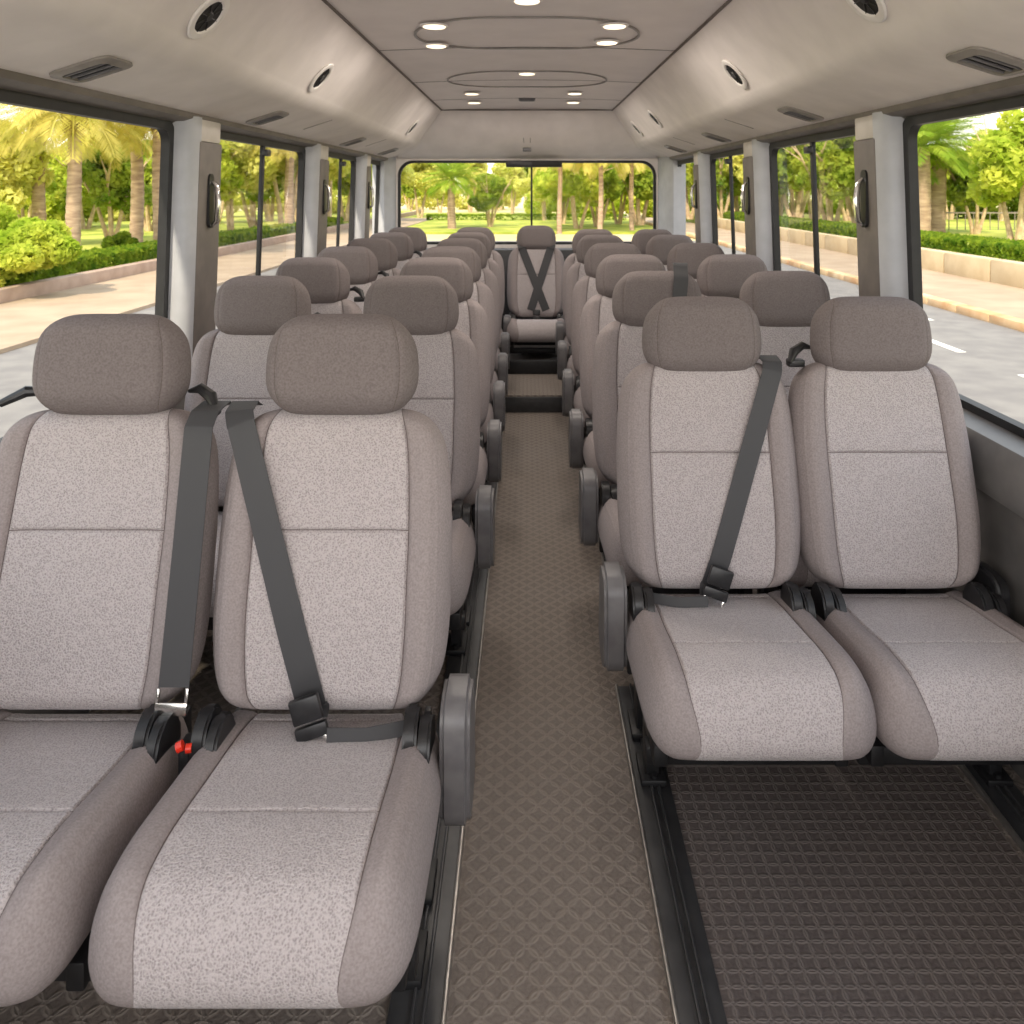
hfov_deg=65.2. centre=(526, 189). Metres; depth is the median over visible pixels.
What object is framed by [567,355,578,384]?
seat cushion
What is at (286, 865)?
seat cushion
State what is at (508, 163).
lamp
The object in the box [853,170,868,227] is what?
handle
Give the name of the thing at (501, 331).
seat cushion
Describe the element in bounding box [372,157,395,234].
trim
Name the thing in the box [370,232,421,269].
passenger seat
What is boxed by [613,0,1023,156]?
trim
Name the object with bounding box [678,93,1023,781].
wall
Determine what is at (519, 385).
step
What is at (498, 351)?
seat cushion
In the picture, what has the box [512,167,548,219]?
tree
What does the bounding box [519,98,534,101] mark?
ceiling vent
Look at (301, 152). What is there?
window
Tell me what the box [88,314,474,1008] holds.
passenger seat
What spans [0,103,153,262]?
palm tree
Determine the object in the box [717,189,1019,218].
shrubbery
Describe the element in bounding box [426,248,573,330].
trim
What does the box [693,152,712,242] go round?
trim
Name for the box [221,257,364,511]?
passenger seat
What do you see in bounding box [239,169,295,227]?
tree
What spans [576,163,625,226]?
tree
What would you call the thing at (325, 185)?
handle
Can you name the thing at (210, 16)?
grille
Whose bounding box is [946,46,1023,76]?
air vent
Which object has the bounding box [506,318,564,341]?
seat cushion
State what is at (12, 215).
bush
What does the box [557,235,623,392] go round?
passenger seat
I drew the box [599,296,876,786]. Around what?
passenger seat
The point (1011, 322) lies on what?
kerb
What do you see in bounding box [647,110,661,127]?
speaker
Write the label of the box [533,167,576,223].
tree
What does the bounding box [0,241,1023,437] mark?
road
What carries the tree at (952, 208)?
on the lawn at (994, 232)
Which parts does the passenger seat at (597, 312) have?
backrest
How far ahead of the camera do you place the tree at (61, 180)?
38.87 m
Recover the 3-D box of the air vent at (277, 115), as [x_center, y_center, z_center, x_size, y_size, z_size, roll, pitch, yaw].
[-1.076,-0.298,3.320,0.150,0.053,0.150,0,0,0]
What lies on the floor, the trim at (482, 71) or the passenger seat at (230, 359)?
the passenger seat at (230, 359)
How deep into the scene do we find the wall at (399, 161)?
6.90 m
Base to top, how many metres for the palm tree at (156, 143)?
6.706 m
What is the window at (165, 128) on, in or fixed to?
in the wall at (219, 507)
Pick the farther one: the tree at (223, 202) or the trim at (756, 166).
the tree at (223, 202)
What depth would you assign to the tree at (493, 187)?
45.51 m
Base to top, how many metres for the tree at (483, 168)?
6.439 m
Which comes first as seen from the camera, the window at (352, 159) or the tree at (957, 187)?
the window at (352, 159)
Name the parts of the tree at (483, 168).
crown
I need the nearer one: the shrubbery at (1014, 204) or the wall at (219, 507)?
the wall at (219, 507)
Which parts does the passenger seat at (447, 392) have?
backrest, leg, leg, hinge arm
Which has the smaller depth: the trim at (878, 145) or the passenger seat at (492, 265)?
the trim at (878, 145)
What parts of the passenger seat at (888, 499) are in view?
hinge arm, backrest, leg, hinge arm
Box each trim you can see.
[0,0,440,157]
[0,68,387,160]
[168,116,221,360]
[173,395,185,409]
[302,144,328,256]
[322,0,731,110]
[354,154,371,238]
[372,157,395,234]
[396,108,657,157]
[414,16,639,49]
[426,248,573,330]
[447,71,606,87]
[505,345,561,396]
[505,397,561,411]
[508,360,556,373]
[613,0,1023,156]
[658,157,685,234]
[669,75,1023,160]
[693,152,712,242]
[743,139,772,270]
[854,111,908,298]
[963,408,1023,518]
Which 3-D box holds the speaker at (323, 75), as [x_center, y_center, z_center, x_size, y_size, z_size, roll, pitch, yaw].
[-0.836,-0.455,3.250,0.098,0.116,0.149,0,0,7]
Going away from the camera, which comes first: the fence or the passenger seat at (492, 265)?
the passenger seat at (492, 265)
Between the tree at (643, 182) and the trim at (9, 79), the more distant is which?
the tree at (643, 182)
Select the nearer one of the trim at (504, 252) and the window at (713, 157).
the window at (713, 157)
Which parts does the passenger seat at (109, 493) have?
backrest, hinge arm, latch plate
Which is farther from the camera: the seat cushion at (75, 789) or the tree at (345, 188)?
the tree at (345, 188)
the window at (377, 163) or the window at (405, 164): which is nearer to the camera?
the window at (377, 163)
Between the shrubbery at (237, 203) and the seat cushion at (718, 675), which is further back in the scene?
the shrubbery at (237, 203)
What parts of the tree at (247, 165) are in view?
crown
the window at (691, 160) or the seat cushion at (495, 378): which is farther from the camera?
the window at (691, 160)
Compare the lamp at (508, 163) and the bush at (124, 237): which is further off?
the bush at (124, 237)
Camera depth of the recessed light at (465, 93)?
5.32 m
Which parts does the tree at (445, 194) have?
crown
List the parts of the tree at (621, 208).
crown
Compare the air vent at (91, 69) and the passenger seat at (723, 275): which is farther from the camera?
the passenger seat at (723, 275)
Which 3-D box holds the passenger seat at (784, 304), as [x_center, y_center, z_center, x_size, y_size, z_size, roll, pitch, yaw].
[0.916,0.837,2.561,0.473,1.101,0.686,0,0,0]
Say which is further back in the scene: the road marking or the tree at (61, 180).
the tree at (61, 180)
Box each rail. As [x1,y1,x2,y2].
[386,432,502,1023]
[583,464,604,564]
[615,683,727,1023]
[958,765,1023,853]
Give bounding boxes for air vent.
[49,55,132,82]
[245,111,288,125]
[339,137,366,146]
[377,148,398,154]
[664,145,686,152]
[701,132,730,142]
[777,106,823,121]
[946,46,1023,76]
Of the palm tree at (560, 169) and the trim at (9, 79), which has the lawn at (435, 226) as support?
the palm tree at (560, 169)
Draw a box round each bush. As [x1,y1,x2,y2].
[0,202,18,230]
[0,216,82,286]
[100,230,138,247]
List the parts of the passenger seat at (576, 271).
backrest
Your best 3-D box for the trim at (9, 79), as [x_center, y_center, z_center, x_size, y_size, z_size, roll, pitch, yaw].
[-1.204,-0.265,2.775,0.063,0.050,8.350,0,0,0]
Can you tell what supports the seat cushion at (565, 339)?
on the passenger seat at (571, 259)
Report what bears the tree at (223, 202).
on the lawn at (90, 238)
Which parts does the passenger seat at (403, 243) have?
backrest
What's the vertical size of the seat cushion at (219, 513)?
0.216 m
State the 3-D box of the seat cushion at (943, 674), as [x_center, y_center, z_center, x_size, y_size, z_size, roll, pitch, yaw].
[0.925,1.071,1.806,0.468,0.216,0.546,0,0,0]
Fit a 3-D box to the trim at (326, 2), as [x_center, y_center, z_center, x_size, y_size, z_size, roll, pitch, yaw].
[0.000,-0.649,2.523,1.386,0.026,7.846,0,0,0]
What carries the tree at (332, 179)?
on the lawn at (90, 238)
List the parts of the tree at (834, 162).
crown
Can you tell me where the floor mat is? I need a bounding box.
[627,588,1023,1023]
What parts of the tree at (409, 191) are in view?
crown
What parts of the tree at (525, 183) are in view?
crown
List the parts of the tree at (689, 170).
crown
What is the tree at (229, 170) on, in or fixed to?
on the lawn at (90, 238)
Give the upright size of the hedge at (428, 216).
0.608 m
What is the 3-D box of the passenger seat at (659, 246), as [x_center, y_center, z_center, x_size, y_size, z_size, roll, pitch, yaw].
[0.923,0.837,4.861,0.473,1.101,0.686,0,0,0]
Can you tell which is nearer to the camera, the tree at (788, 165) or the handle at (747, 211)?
the handle at (747, 211)
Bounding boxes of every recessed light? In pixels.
[463,92,479,94]
[467,101,481,103]
[511,0,542,4]
[517,72,536,75]
[566,92,582,94]
[566,101,579,103]
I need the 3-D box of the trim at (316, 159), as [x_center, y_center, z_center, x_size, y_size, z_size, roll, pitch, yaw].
[-1.222,0.180,4.585,0.116,0.880,0.270,0,0,0]
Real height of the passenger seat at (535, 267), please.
1.101 m
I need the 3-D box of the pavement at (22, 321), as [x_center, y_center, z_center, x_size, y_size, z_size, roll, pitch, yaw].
[-8.300,2.145,15.000,2.800,0.110,90.000,0,0,0]
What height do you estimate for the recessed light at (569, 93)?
0.009 m
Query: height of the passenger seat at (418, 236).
1.101 m
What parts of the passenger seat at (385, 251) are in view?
backrest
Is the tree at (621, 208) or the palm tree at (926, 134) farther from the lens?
the tree at (621, 208)
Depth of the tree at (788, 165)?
39.30 m
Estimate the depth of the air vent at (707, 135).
4.50 m
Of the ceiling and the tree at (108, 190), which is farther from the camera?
the tree at (108, 190)
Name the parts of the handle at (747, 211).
handle, slide plate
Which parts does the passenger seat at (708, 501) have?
leg, hinge arm, leg, backrest, hinge arm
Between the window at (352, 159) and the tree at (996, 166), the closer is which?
the window at (352, 159)
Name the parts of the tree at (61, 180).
crown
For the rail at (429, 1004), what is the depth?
1.56 m
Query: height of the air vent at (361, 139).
0.053 m
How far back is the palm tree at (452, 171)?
43.76 m
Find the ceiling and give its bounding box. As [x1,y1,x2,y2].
[327,0,726,109]
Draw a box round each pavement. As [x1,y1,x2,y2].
[0,218,431,353]
[645,218,1023,318]
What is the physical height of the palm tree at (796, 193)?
8.072 m
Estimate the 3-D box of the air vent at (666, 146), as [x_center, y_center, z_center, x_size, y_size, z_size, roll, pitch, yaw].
[1.076,-0.298,5.800,0.150,0.053,0.150,0,0,0]
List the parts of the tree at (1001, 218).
crown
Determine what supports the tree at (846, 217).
on the lawn at (994, 232)
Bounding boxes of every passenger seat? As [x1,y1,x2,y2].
[0,314,230,1006]
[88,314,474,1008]
[184,276,320,629]
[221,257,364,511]
[317,246,388,312]
[347,238,400,279]
[363,276,494,655]
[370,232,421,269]
[389,227,426,258]
[399,257,501,527]
[421,246,504,482]
[437,238,507,406]
[447,232,509,375]
[456,227,510,376]
[506,225,564,352]
[555,229,612,360]
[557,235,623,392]
[562,243,640,463]
[568,254,665,507]
[579,263,752,600]
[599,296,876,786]
[631,229,671,253]
[646,235,692,270]
[667,243,723,281]
[697,254,767,298]
[739,271,905,593]
[786,296,1023,786]
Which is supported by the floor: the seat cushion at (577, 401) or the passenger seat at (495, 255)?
the passenger seat at (495, 255)
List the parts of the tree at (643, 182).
crown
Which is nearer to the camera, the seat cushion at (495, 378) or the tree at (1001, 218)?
the seat cushion at (495, 378)
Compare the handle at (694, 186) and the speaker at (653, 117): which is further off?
the handle at (694, 186)
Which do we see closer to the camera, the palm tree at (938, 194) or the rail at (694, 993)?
the rail at (694, 993)
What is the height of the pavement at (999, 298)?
0.130 m
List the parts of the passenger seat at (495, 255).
backrest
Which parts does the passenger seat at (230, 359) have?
backrest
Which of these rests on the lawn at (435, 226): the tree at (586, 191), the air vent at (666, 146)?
the tree at (586, 191)
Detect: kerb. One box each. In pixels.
[0,210,420,303]
[645,221,1023,331]
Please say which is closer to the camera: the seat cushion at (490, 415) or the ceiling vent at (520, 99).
the seat cushion at (490, 415)
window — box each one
[0,88,173,442]
[220,131,305,275]
[328,152,355,245]
[371,160,379,233]
[398,160,655,243]
[677,158,693,166]
[710,148,743,253]
[769,127,854,275]
[903,94,1023,437]
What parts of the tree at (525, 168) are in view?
crown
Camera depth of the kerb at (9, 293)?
18.20 m
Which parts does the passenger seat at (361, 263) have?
backrest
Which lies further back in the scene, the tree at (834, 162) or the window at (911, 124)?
the tree at (834, 162)
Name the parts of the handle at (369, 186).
slide plate, handle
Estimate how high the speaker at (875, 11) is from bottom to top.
0.116 m
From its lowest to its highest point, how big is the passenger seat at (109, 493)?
1.127 m
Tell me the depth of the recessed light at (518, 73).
4.50 m
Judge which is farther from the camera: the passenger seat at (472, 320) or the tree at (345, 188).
the tree at (345, 188)
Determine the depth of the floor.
1.78 m
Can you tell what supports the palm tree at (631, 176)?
on the lawn at (435, 226)
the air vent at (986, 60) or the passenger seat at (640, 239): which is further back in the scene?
the passenger seat at (640, 239)
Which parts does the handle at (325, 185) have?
slide plate, handle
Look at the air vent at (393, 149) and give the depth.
6.14 m
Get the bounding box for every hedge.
[1,216,343,285]
[426,213,626,219]
[722,211,1023,261]
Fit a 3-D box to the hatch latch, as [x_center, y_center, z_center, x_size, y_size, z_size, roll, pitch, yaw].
[0.000,-0.410,6.629,0.070,0.181,0.123,0,0,0]
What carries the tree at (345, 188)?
on the lawn at (90, 238)
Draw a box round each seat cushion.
[0,710,187,1006]
[88,710,440,1008]
[209,512,222,616]
[450,511,475,614]
[452,446,487,506]
[480,403,493,442]
[490,371,497,401]
[495,348,499,371]
[499,328,502,347]
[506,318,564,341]
[564,336,570,354]
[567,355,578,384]
[573,387,592,426]
[583,431,611,487]
[597,498,651,586]
[626,590,876,760]
[787,554,831,586]
[816,590,1023,760]
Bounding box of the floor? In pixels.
[0,412,1023,1023]
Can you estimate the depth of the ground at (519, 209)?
39.73 m
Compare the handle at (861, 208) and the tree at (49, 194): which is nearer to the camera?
the handle at (861, 208)
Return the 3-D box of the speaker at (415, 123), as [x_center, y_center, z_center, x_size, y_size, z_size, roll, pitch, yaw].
[-0.836,-0.455,5.840,0.098,0.116,0.149,0,0,7]
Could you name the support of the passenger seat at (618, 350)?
on the floor
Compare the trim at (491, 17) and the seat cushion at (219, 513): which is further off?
the trim at (491, 17)
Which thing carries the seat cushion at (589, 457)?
on the passenger seat at (597, 312)
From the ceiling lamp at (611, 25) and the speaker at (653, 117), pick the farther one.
the speaker at (653, 117)
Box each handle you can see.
[207,174,221,227]
[323,180,330,213]
[368,182,373,208]
[690,180,696,208]
[740,177,749,214]
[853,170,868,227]
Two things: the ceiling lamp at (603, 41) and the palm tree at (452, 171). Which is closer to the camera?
the ceiling lamp at (603, 41)
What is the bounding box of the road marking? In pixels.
[932,340,964,351]
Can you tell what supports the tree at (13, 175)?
on the lawn at (90, 238)
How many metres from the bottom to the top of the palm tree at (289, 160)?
6.830 m
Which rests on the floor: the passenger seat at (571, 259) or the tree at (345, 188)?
the passenger seat at (571, 259)
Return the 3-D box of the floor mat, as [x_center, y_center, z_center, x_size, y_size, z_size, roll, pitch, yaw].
[0.682,1.397,1.900,0.695,0.006,6.200,0,0,0]
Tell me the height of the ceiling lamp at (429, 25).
0.009 m
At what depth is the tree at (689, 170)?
49.30 m
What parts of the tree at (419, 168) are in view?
crown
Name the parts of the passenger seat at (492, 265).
backrest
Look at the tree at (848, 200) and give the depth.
35.93 m
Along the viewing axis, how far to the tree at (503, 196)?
85.81 m
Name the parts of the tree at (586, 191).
crown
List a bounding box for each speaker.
[187,0,229,38]
[308,64,333,91]
[406,120,418,135]
[630,121,642,136]
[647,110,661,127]
[721,60,747,88]
[846,0,886,22]
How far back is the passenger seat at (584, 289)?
4.26 m
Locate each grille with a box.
[195,2,222,31]
[313,69,328,87]
[726,65,742,83]
[853,0,877,14]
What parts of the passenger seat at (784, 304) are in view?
backrest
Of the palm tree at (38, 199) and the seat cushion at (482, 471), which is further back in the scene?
the palm tree at (38, 199)
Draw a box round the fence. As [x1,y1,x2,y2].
[946,212,1023,229]
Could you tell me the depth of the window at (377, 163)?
6.71 m
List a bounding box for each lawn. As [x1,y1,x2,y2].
[16,211,409,283]
[404,213,652,233]
[641,208,1016,259]
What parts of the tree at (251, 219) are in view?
crown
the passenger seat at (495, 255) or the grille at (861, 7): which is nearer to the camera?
the grille at (861, 7)
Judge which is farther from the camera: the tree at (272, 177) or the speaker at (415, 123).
the tree at (272, 177)
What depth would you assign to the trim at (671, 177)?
6.57 m
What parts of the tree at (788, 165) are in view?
crown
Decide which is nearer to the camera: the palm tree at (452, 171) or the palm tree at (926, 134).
the palm tree at (926, 134)
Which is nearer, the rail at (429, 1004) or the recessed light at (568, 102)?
the rail at (429, 1004)
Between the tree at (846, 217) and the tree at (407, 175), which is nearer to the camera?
the tree at (846, 217)
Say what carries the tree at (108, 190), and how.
on the lawn at (90, 238)
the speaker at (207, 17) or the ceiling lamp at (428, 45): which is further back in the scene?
the ceiling lamp at (428, 45)
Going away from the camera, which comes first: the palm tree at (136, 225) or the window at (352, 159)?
the window at (352, 159)
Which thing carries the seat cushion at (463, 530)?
on the passenger seat at (447, 392)
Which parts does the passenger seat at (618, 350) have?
hinge arm, backrest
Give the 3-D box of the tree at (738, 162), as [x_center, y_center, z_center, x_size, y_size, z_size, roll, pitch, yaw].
[13.730,-0.667,45.980,4.183,4.976,3.450,0,0,-23]
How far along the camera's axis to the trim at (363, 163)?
5.79 m
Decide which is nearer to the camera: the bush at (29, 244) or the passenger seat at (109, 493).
the passenger seat at (109, 493)
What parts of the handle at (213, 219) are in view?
slide plate, handle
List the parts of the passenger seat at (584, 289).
backrest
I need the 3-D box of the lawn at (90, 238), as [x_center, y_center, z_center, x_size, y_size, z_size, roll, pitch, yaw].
[-24.975,2.075,22.500,30.050,0.250,105.000,0,0,0]
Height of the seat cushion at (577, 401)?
0.216 m
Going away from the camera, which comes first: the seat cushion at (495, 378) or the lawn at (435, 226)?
the seat cushion at (495, 378)
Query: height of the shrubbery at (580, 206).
3.514 m
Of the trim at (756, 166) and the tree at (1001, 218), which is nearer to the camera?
the trim at (756, 166)
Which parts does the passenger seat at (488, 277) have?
backrest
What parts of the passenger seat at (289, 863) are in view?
hinge arm, backrest, leg, hinge arm, leg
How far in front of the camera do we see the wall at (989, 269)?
19.88 m
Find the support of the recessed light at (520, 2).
in the ceiling
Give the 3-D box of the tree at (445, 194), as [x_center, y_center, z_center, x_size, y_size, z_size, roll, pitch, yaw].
[-8.188,-0.126,73.841,4.034,4.813,3.232,0,0,-22]
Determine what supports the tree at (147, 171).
on the lawn at (90, 238)
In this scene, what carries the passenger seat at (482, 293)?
on the rail at (429, 1004)
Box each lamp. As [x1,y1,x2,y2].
[420,22,448,29]
[423,43,448,48]
[506,161,561,166]
[594,39,619,44]
[600,22,628,29]
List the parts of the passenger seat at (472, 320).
backrest, hinge arm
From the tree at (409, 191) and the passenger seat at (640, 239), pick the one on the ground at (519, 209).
the tree at (409, 191)
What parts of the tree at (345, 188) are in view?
crown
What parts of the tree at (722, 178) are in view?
crown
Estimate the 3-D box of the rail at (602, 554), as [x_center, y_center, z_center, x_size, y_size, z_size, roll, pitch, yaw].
[0.313,1.390,3.950,0.064,0.020,2.100,0,0,0]
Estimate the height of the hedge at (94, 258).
0.636 m
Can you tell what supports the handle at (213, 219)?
attached to the wall at (219, 507)
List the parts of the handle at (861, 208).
handle, slide plate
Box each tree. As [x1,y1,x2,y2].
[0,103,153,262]
[0,104,99,220]
[0,119,54,213]
[17,167,57,218]
[47,136,97,228]
[62,120,152,241]
[62,145,152,236]
[93,121,242,239]
[142,139,152,230]
[146,140,245,190]
[219,190,228,223]
[220,141,278,229]
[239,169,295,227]
[241,147,329,222]
[248,145,334,223]
[264,190,283,220]
[294,179,333,220]
[327,158,350,216]
[332,164,371,220]
[371,165,416,185]
[401,185,421,210]
[406,163,446,216]
[418,163,482,228]
[418,177,455,212]
[452,163,488,212]
[467,173,512,226]
[491,163,527,213]
[494,174,507,210]
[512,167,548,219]
[524,167,530,201]
[529,163,590,233]
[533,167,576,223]
[539,163,614,228]
[564,163,636,228]
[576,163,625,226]
[603,163,651,230]
[605,164,627,223]
[615,163,652,225]
[686,163,694,219]
[690,155,742,217]
[725,154,787,195]
[734,196,741,211]
[777,143,810,217]
[779,191,789,215]
[784,136,855,220]
[785,185,821,219]
[795,190,803,216]
[833,188,853,220]
[845,195,855,222]
[852,126,965,185]
[917,119,984,230]
[926,113,998,232]
[946,151,998,233]
[946,160,955,219]
[965,128,1003,220]
[966,108,1023,239]
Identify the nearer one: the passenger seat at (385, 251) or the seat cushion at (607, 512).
the seat cushion at (607, 512)
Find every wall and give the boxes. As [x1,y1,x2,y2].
[0,87,380,713]
[396,158,657,247]
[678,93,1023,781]
[717,218,1023,288]
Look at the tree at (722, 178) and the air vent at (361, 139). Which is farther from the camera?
the tree at (722, 178)
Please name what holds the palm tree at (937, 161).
on the lawn at (994, 232)
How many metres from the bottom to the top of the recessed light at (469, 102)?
0.009 m
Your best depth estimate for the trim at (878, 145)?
2.66 m
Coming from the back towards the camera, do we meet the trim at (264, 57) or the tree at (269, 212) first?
the tree at (269, 212)
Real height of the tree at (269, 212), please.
6.109 m
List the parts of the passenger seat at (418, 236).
backrest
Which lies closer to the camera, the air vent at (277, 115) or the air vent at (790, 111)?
the air vent at (790, 111)
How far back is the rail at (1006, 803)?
1.81 m
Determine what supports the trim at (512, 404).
on the floor
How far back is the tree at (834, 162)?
33.07 m
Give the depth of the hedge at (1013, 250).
21.78 m
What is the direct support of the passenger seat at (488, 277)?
on the rail at (429, 1004)
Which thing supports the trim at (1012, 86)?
attached to the wall at (1002, 529)
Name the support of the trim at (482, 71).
attached to the ceiling
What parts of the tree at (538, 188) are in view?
crown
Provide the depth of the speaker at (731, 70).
3.19 m
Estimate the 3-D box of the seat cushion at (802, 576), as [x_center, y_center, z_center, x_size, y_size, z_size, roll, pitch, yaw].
[0.915,1.071,2.491,0.468,0.216,0.546,0,0,0]
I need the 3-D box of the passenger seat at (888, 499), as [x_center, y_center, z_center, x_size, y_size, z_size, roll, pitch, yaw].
[0.926,0.837,1.876,0.473,1.101,0.686,0,0,0]
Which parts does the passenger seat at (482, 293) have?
backrest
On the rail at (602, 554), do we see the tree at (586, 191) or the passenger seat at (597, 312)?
the passenger seat at (597, 312)
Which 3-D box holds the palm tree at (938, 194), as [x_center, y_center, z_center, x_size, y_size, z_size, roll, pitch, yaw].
[15.935,-1.169,31.166,4.876,6.036,4.980,0,0,6]
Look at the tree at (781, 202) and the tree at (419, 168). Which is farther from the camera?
the tree at (419, 168)
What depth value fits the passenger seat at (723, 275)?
3.51 m
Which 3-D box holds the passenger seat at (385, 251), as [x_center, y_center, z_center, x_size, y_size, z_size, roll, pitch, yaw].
[-0.930,0.837,4.481,0.470,1.101,0.686,0,0,0]
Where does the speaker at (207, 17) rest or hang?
attached to the wall at (219, 507)
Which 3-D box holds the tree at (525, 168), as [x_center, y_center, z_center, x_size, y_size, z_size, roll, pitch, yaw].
[0.276,-0.447,83.938,4.735,5.517,4.190,0,0,6]
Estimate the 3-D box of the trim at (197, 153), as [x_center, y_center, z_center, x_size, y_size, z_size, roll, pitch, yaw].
[-1.222,0.180,2.925,0.116,0.880,0.270,0,0,0]
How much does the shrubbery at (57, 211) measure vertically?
2.864 m
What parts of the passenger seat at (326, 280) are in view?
backrest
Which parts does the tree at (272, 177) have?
crown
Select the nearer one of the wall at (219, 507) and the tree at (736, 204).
the wall at (219, 507)
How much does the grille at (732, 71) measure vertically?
0.086 m
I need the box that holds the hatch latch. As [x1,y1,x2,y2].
[523,137,530,151]
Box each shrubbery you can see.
[0,189,107,223]
[90,189,371,221]
[401,187,521,209]
[523,189,693,217]
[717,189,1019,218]
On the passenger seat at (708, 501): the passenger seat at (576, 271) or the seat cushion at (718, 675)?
the seat cushion at (718, 675)
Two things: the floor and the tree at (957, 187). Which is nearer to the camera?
the floor
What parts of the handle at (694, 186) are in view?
handle, slide plate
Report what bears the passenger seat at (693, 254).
on the rail at (1006, 803)
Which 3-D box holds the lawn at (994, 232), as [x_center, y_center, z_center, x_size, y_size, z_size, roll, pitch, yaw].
[25.350,1.950,22.500,29.300,0.500,105.000,0,0,0]
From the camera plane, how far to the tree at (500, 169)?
69.49 m
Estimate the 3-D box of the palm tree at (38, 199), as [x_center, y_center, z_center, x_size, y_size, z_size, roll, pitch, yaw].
[-16.260,-1.285,26.903,4.739,6.706,4.399,0,0,13]
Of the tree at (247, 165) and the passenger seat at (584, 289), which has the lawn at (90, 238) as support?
the tree at (247, 165)
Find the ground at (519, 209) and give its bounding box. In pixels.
[224,199,1009,240]
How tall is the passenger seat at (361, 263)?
1.101 m
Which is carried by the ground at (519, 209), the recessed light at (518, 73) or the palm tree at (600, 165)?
the palm tree at (600, 165)
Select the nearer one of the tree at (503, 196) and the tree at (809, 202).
the tree at (809, 202)
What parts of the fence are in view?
rail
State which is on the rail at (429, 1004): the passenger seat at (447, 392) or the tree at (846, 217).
the passenger seat at (447, 392)
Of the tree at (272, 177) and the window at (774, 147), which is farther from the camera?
the tree at (272, 177)
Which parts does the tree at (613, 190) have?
crown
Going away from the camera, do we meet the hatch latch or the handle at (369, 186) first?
the handle at (369, 186)
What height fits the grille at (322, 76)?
0.086 m
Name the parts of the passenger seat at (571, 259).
backrest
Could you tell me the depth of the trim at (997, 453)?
2.02 m
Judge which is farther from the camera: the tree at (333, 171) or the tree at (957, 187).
the tree at (333, 171)
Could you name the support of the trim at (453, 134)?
attached to the wall at (399, 161)
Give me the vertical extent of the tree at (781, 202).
5.268 m
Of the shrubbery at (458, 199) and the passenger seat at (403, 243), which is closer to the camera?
the passenger seat at (403, 243)
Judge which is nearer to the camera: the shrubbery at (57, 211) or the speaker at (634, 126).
the speaker at (634, 126)
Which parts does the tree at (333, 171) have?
crown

